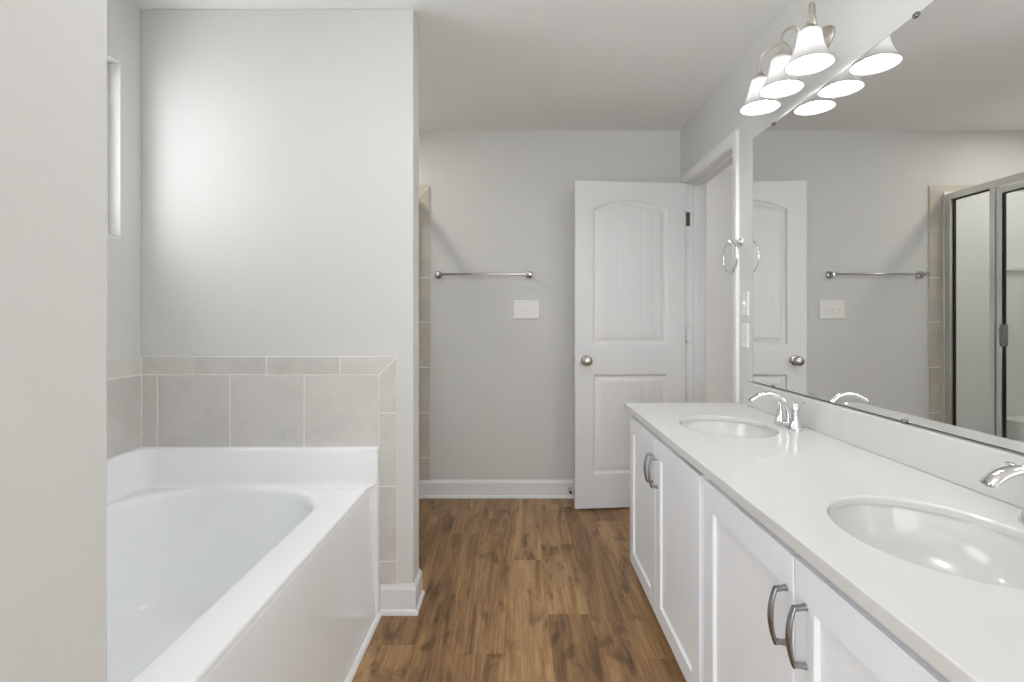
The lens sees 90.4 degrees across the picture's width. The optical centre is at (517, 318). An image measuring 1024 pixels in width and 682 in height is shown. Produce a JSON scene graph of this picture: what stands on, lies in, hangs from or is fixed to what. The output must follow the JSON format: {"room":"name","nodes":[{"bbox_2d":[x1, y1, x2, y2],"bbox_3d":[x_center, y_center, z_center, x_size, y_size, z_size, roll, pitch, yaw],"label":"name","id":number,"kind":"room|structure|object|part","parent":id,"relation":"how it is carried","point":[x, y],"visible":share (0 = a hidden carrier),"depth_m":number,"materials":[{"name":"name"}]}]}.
{"room":"bathroom","nodes":[
{"label":"bathroom","id":0,"kind":"room"},
{"bbox_2d":[0,0,106,681],"bbox_3d":[-0.976,-0.034,0.464,1.103,2.447,0.124,0,0,0],"label":"wall","id":1,"kind":"structure","parent":0,"point":[53,53],"depth_m":0.46,"materials":[{"name":"paint"}]},
{"bbox_2d":[107,0,141,359],"bbox_3d":[-1.597,-0.034,0.844,0.140,2.447,5.087,0,0,0],"label":"wall","id":2,"kind":"structure","parent":0,"point":[124,17],"depth_m":1.98,"materials":[{"name":"paint"}]},
{"bbox_2d":[107,63,120,238],"bbox_3d":[-1.594,-0.645,1.486,0.136,0.682,0.931,0,0,0],"label":"window","id":3,"kind":"structure","parent":2,"relation":"in","point":[107,63],"depth_m":1.95,"materials":[{"name":"glass"}]},
{"bbox_3d":[-1.617,-0.645,1.486,0.090,0.682,0.931,0,0,0],"label":"frame","id":4,"kind":"part","parent":3,"relation":"part of","materials":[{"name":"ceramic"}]},
{"bbox_2d":[142,9,418,583],"bbox_3d":[-0.976,-0.034,2.118,1.103,2.447,0.120,0,0,0],"label":"wall partition","id":5,"kind":"structure","parent":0,"point":[280,147],"depth_m":2.06,"materials":[{"name":"paint"}]},
{"bbox_2d":[107,356,397,583],"bbox_3d":[-1.007,0.611,1.292,1.040,0.920,1.532,0,0,0],"label":"wall tile","id":6,"kind":"structure","parent":5,"relation":"attached to","point":[153,401],"depth_m":2.05,"materials":[{"name":"tile"}]},
{"bbox_2d":[379,569,424,615],"bbox_3d":[-0.531,1.131,2.118,0.258,0.118,0.164,0,0,0],"label":"baseboard","id":7,"kind":"structure","parent":5,"relation":"attached to","point":[395,599],"depth_m":2.04,"materials":[{"name":"wood"}]},
{"bbox_2d":[131,0,791,169],"bbox_3d":[0.686,-1.317,1.300,5.027,0.120,6.400,0,0,0],"label":"ceiling","id":8,"kind":"structure","parent":0,"point":[484,64],"depth_m":2.40,"materials":[{"name":"paint"}]},
{"bbox_2d":[352,499,685,681],"bbox_3d":[0.686,1.250,1.300,5.027,0.120,6.400,0,0,0],"label":"floor","id":9,"kind":"structure","parent":0,"point":[516,590],"depth_m":2.12,"materials":[{"name":"brown wood"}]},
{"bbox_2d":[107,447,379,681],"bbox_3d":[-1.042,0.853,1.293,0.966,0.675,1.526,0,0,0],"label":"bathtub","id":10,"kind":"object","parent":9,"relation":"on","point":[225,564],"visible":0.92,"depth_m":1.84,"materials":[{"name":"white plastic"}]},
{"bbox_2d":[344,612,381,681],"bbox_3d":[-0.554,1.181,1.281,0.017,0.018,1.506,0,0,0],"label":"trim","id":11,"kind":"structure","parent":10,"relation":"attached to","point":[362,650],"depth_m":1.81,"materials":[{"name":"wood"}]},
{"bbox_2d":[630,416,708,681],"bbox_3d":[0.777,0.810,1.893,0.597,0.760,0.936,0,0,0],"label":"vanity cabinet","id":12,"kind":"object","parent":9,"relation":"on","point":[667,492],"visible":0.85,"depth_m":1.74,"materials":[{"name":"paint"}]},
{"bbox_3d":[0.524,0.777,2.123,0.018,0.665,0.429,0,0,0],"label":"door","id":13,"kind":"part","parent":12,"relation":"part of","materials":[{"name":"paint"}]},
{"bbox_3d":[0.497,0.568,1.938,0.037,0.120,0.014,0,0,0],"label":"handle","id":14,"kind":"part","parent":12,"relation":"part of","materials":[{"name":"silver metal"}]},
{"bbox_3d":[0.497,0.568,1.876,0.037,0.120,0.014,0,0,0],"label":"handle","id":15,"kind":"part","parent":12,"relation":"part of","materials":[{"name":"silver metal"}]},
{"bbox_3d":[0.524,0.777,1.674,0.018,0.665,0.462,0,0,0],"label":"door","id":16,"kind":"part","parent":12,"relation":"part of","materials":[{"name":"paint"}]},
{"bbox_2d":[704,480,949,681],"bbox_3d":[0.777,0.810,0.941,0.597,0.760,0.964,0,0,0],"label":"vanity cabinet","id":17,"kind":"object","parent":9,"relation":"on","point":[770,615],"visible":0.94,"depth_m":1.00,"materials":[{"name":"paint"}]},
{"bbox_3d":[0.524,0.777,1.177,0.018,0.665,0.455,0,0,0],"label":"door","id":18,"kind":"part","parent":17,"relation":"part of","materials":[{"name":"paint"}]},
{"bbox_3d":[0.497,0.568,0.974,0.037,0.120,0.014,0,0,0],"label":"handle","id":19,"kind":"part","parent":17,"relation":"part of","materials":[{"name":"silver metal"}]},
{"bbox_3d":[0.497,0.568,0.908,0.037,0.120,0.014,0,0,0],"label":"handle","id":20,"kind":"part","parent":17,"relation":"part of","materials":[{"name":"silver metal"}]},
{"bbox_2d":[624,381,1023,681],"bbox_3d":[0.793,0.420,1.436,0.571,0.258,1.992,0,0,0],"label":"countertop","id":21,"kind":"structure","parent":17,"relation":"on","point":[899,517],"depth_m":1.11,"materials":[{"name":"stone"}]},
{"bbox_2d":[681,420,776,437],"bbox_3d":[0.783,0.483,1.905,0.336,0.132,0.404,0,0,0],"label":"sink","id":22,"kind":"object","parent":21,"relation":"in","point":[726,428],"depth_m":2.06,"materials":[{"name":"white ceramic"}]},
{"bbox_2d":[748,391,805,430],"bbox_3d":[0.941,0.334,1.885,0.174,0.132,0.223,0,0,0],"label":"faucet","id":23,"kind":"object","parent":21,"relation":"on","point":[786,417],"visible":1,"depth_m":1.87,"materials":[{"name":"silver metal"}]},
{"bbox_3d":[0.938,0.328,1.885,0.165,0.121,0.034,0,0,0],"label":"spout","id":24,"kind":"part","parent":23,"relation":"part of","materials":[{"name":"silver metal"}]},
{"bbox_3d":[1.001,0.347,1.937,0.047,0.090,0.047,0,0,0],"label":"handle","id":25,"kind":"part","parent":23,"relation":"part of","materials":[{"name":"silver metal"}]},
{"bbox_3d":[1.001,0.391,1.885,0.054,0.018,0.160,0,0,0],"label":"plate","id":26,"kind":"part","parent":23,"relation":"part of","materials":[{"name":"silver metal"}]},
{"bbox_3d":[1.001,0.347,1.833,0.047,0.090,0.047,0,0,0],"label":"handle","id":27,"kind":"part","parent":23,"relation":"part of","materials":[{"name":"silver metal"}]},
{"bbox_2d":[829,504,1023,588],"bbox_3d":[0.783,0.483,0.950,0.336,0.132,0.404,0,0,0],"label":"sink","id":28,"kind":"object","parent":21,"relation":"in","point":[950,542],"depth_m":1.07,"materials":[{"name":"white ceramic"}]},
{"bbox_2d":[979,461,1023,525],"bbox_3d":[0.941,0.334,0.930,0.174,0.132,0.223,0,0,0],"label":"faucet","id":29,"kind":"object","parent":21,"relation":"on","point":[995,478],"visible":1,"depth_m":0.92,"materials":[{"name":"silver metal"}]},
{"bbox_3d":[0.938,0.328,0.930,0.165,0.121,0.034,0,0,0],"label":"spout","id":30,"kind":"part","parent":29,"relation":"part of","materials":[{"name":"silver metal"}]},
{"bbox_3d":[1.002,0.302,1.010,0.015,0.022,0.063,0,0,0],"label":"lever","id":31,"kind":"part","parent":29,"relation":"part of","materials":[{"name":"silver metal"}]},
{"bbox_3d":[1.001,0.347,0.982,0.047,0.090,0.047,0,0,0],"label":"handle","id":32,"kind":"part","parent":29,"relation":"part of","materials":[{"name":"silver metal"}]},
{"bbox_3d":[0.524,0.777,0.712,0.018,0.665,0.468,0,0,0],"label":"door","id":33,"kind":"part","parent":17,"relation":"part of","materials":[{"name":"paint"}]},
{"bbox_2d":[419,130,679,479],"bbox_3d":[-0.266,-0.034,3.445,2.922,2.447,0.115,0,0,0],"label":"wall","id":34,"kind":"structure","parent":0,"point":[502,201],"depth_m":3.39,"materials":[{"name":"paint"}]},
{"bbox_2d":[419,185,429,479],"bbox_3d":[-1.057,0.090,3.382,0.940,1.961,0.010,0,0,0],"label":"wall tile","id":35,"kind":"structure","parent":34,"relation":"attached to","point":[424,190],"depth_m":3.38,"materials":[{"name":"tile"}]},
{"bbox_2d":[435,271,532,277],"bbox_3d":[-0.228,-0.294,3.351,0.650,0.046,0.070,0,0,0],"label":"towel bar","id":36,"kind":"object","parent":34,"relation":"attached to","point":[438,274],"visible":1,"depth_m":3.32,"materials":[{"name":"silver metal"}]},
{"bbox_3d":[-0.530,-0.294,3.351,0.046,0.046,0.070,0,0,0],"label":"post","id":37,"kind":"part","parent":36,"relation":"part of","materials":[{"name":"silver metal"}]},
{"bbox_3d":[0.074,-0.294,3.351,0.046,0.046,0.070,0,0,0],"label":"post","id":38,"kind":"part","parent":36,"relation":"part of","materials":[{"name":"silver metal"}]},
{"bbox_2d":[419,480,573,498],"bbox_3d":[0.208,1.131,3.376,1.744,0.118,0.022,0,0,0],"label":"baseboard","id":39,"kind":"structure","parent":34,"relation":"attached to","point":[428,489],"depth_m":3.38,"materials":[{"name":"wood"}]},
{"bbox_2d":[513,300,538,318],"bbox_3d":[0.056,-0.062,3.379,0.172,0.124,0.015,0,0,0],"label":"light switch","id":40,"kind":"object","parent":34,"relation":"attached to","point":[522,309],"visible":1,"depth_m":3.38,"materials":[{"name":"white plastic"}]},
{"bbox_2d":[706,170,731,402],"bbox_3d":[2.147,-0.034,2.450,1.905,2.447,3.900,0,0,0],"label":"wall","id":41,"kind":"structure","parent":0,"point":[718,189],"depth_m":4.30,"materials":[{"name":"paint"}]},
{"bbox_2d":[680,0,1023,454],"bbox_3d":[1.137,-0.034,0.844,0.115,2.447,5.087,0,0,0],"label":"wall","id":42,"kind":"structure","parent":0,"point":[860,25],"depth_m":2.28,"materials":[{"name":"paint"}]},
{"bbox_2d":[573,181,685,508],"bbox_3d":[0.709,0.160,3.203,0.731,2.040,0.176,0,0,-5],"label":"door","id":43,"kind":"structure","parent":42,"relation":"in","point":[630,328],"depth_m":3.18,"materials":[{"name":"wood"}]},
{"bbox_3d":[0.425,0.258,3.127,0.066,0.066,0.070,0,0,-5],"label":"knob","id":44,"kind":"part","parent":43,"relation":"part of","materials":[{"name":"silver metal"}]},
{"bbox_2d":[681,129,738,402],"bbox_3d":[1.136,0.131,2.898,0.146,2.118,0.839,0,0,0],"label":"door frame","id":45,"kind":"structure","parent":42,"relation":"attached to","point":[725,154],"depth_m":3.25,"materials":[{"name":"wood"}]},
{"bbox_3d":[1.090,-0.640,3.255,0.024,0.088,0.002,0,0,0],"label":"hinge plate","id":46,"kind":"part","parent":45,"relation":"part of","materials":[{"name":"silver metal"}]},
{"bbox_3d":[1.090,0.100,3.255,0.024,0.088,0.002,0,0,0],"label":"hinge plate","id":47,"kind":"part","parent":45,"relation":"part of","materials":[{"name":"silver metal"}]},
{"bbox_3d":[1.140,0.162,2.898,0.036,2.056,0.718,0,0,0],"label":"door stop moulding","id":48,"kind":"part","parent":45,"relation":"part of","materials":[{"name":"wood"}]},
{"bbox_3d":[1.202,0.131,2.898,0.014,2.118,0.839,0,0,0],"label":"hall casing","id":49,"kind":"part","parent":45,"relation":"part of","materials":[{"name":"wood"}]},
{"bbox_2d":[723,237,743,273],"bbox_3d":[1.046,-0.305,2.452,0.068,0.180,0.165,0,0,0],"label":"towel ring","id":50,"kind":"object","parent":42,"relation":"attached to","point":[740,241],"visible":1,"depth_m":2.44,"materials":[{"name":"silver metal"}]},
{"bbox_3d":[1.046,-0.372,2.452,0.068,0.047,0.047,0,0,0],"label":"post","id":51,"kind":"part","parent":50,"relation":"part of","materials":[{"name":"silver metal"}]},
{"bbox_2d":[742,323,748,347],"bbox_3d":[1.076,0.078,2.407,0.007,0.115,0.070,0,0,0],"label":"electrical outlet","id":52,"kind":"object","parent":42,"relation":"attached to","point":[745,326],"visible":1,"depth_m":2.40,"materials":[{"name":"white plastic"}]},
{"bbox_2d":[742,291,748,315],"bbox_3d":[1.072,-0.072,2.407,0.015,0.115,0.070,0,0,0],"label":"light switch","id":53,"kind":"object","parent":42,"relation":"attached to","point":[745,295],"visible":1,"depth_m":2.40,"materials":[{"name":"white plastic"}]},
{"bbox_2d":[740,1,835,115],"bbox_3d":[0.985,-0.958,1.854,0.190,0.235,0.493,0,0,0],"label":"vanity light","id":54,"kind":"object","parent":42,"relation":"attached to","point":[811,54],"visible":1,"depth_m":1.82,"materials":[{"name":"white glass"}]},
{"bbox_3d":[0.965,-0.910,2.026,0.060,0.123,0.060,0,0,0],"label":"bulb","id":55,"kind":"part","parent":54,"relation":"part of","materials":[{"name":"white glass"}]},
{"bbox_3d":[0.965,-0.897,2.026,0.149,0.114,0.149,0,0,0],"label":"lamp shade","id":56,"kind":"part","parent":54,"relation":"part of","materials":[{"name":"white glass"}]},
{"bbox_3d":[1.008,-1.028,1.976,0.016,0.095,0.143,0,0,-43],"label":"arm","id":57,"kind":"part","parent":54,"relation":"part of","materials":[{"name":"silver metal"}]},
{"bbox_3d":[0.965,-0.910,1.862,0.060,0.123,0.060,0,0,0],"label":"bulb","id":58,"kind":"part","parent":54,"relation":"part of","materials":[{"name":"white glass"}]},
{"bbox_3d":[0.965,-0.897,1.862,0.149,0.114,0.149,0,0,0],"label":"lamp shade","id":59,"kind":"part","parent":54,"relation":"part of","materials":[{"name":"white glass"}]},
{"bbox_3d":[1.010,-1.028,1.860,0.101,0.095,0.011,0,0,3],"label":"arm","id":60,"kind":"part","parent":54,"relation":"part of","materials":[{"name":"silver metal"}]},
{"bbox_3d":[0.965,-0.910,1.682,0.060,0.123,0.060,0,0,0],"label":"bulb","id":61,"kind":"part","parent":54,"relation":"part of","materials":[{"name":"white glass"}]},
{"bbox_3d":[0.965,-0.897,1.682,0.149,0.114,0.149,0,0,0],"label":"lamp shade","id":62,"kind":"part","parent":54,"relation":"part of","materials":[{"name":"white glass"}]},
{"bbox_3d":[1.007,-1.028,1.736,0.016,0.095,0.149,0,0,41],"label":"arm","id":63,"kind":"part","parent":54,"relation":"part of","materials":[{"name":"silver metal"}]},
{"bbox_3d":[1.069,-0.982,1.852,0.022,0.105,0.250,0,0,0],"label":"plate","id":64,"kind":"part","parent":54,"relation":"part of","materials":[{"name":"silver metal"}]},
{"bbox_2d":[745,381,1023,508],"bbox_3d":[1.069,0.345,1.405,0.019,0.110,1.930,0,0,0],"label":"backsplash","id":65,"kind":"structure","parent":42,"relation":"attached to","point":[959,461],"depth_m":1.37,"materials":[{"name":"stone"}]},
{"bbox_2d":[753,0,1023,453],"bbox_3d":[1.074,-0.268,1.420,0.011,1.117,1.802,0,0,0],"label":"wall mirror","id":66,"kind":"object","parent":42,"relation":"attached to","point":[888,203],"visible":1,"depth_m":1.39,"materials":[{"name":"clear glass"}]}
]}

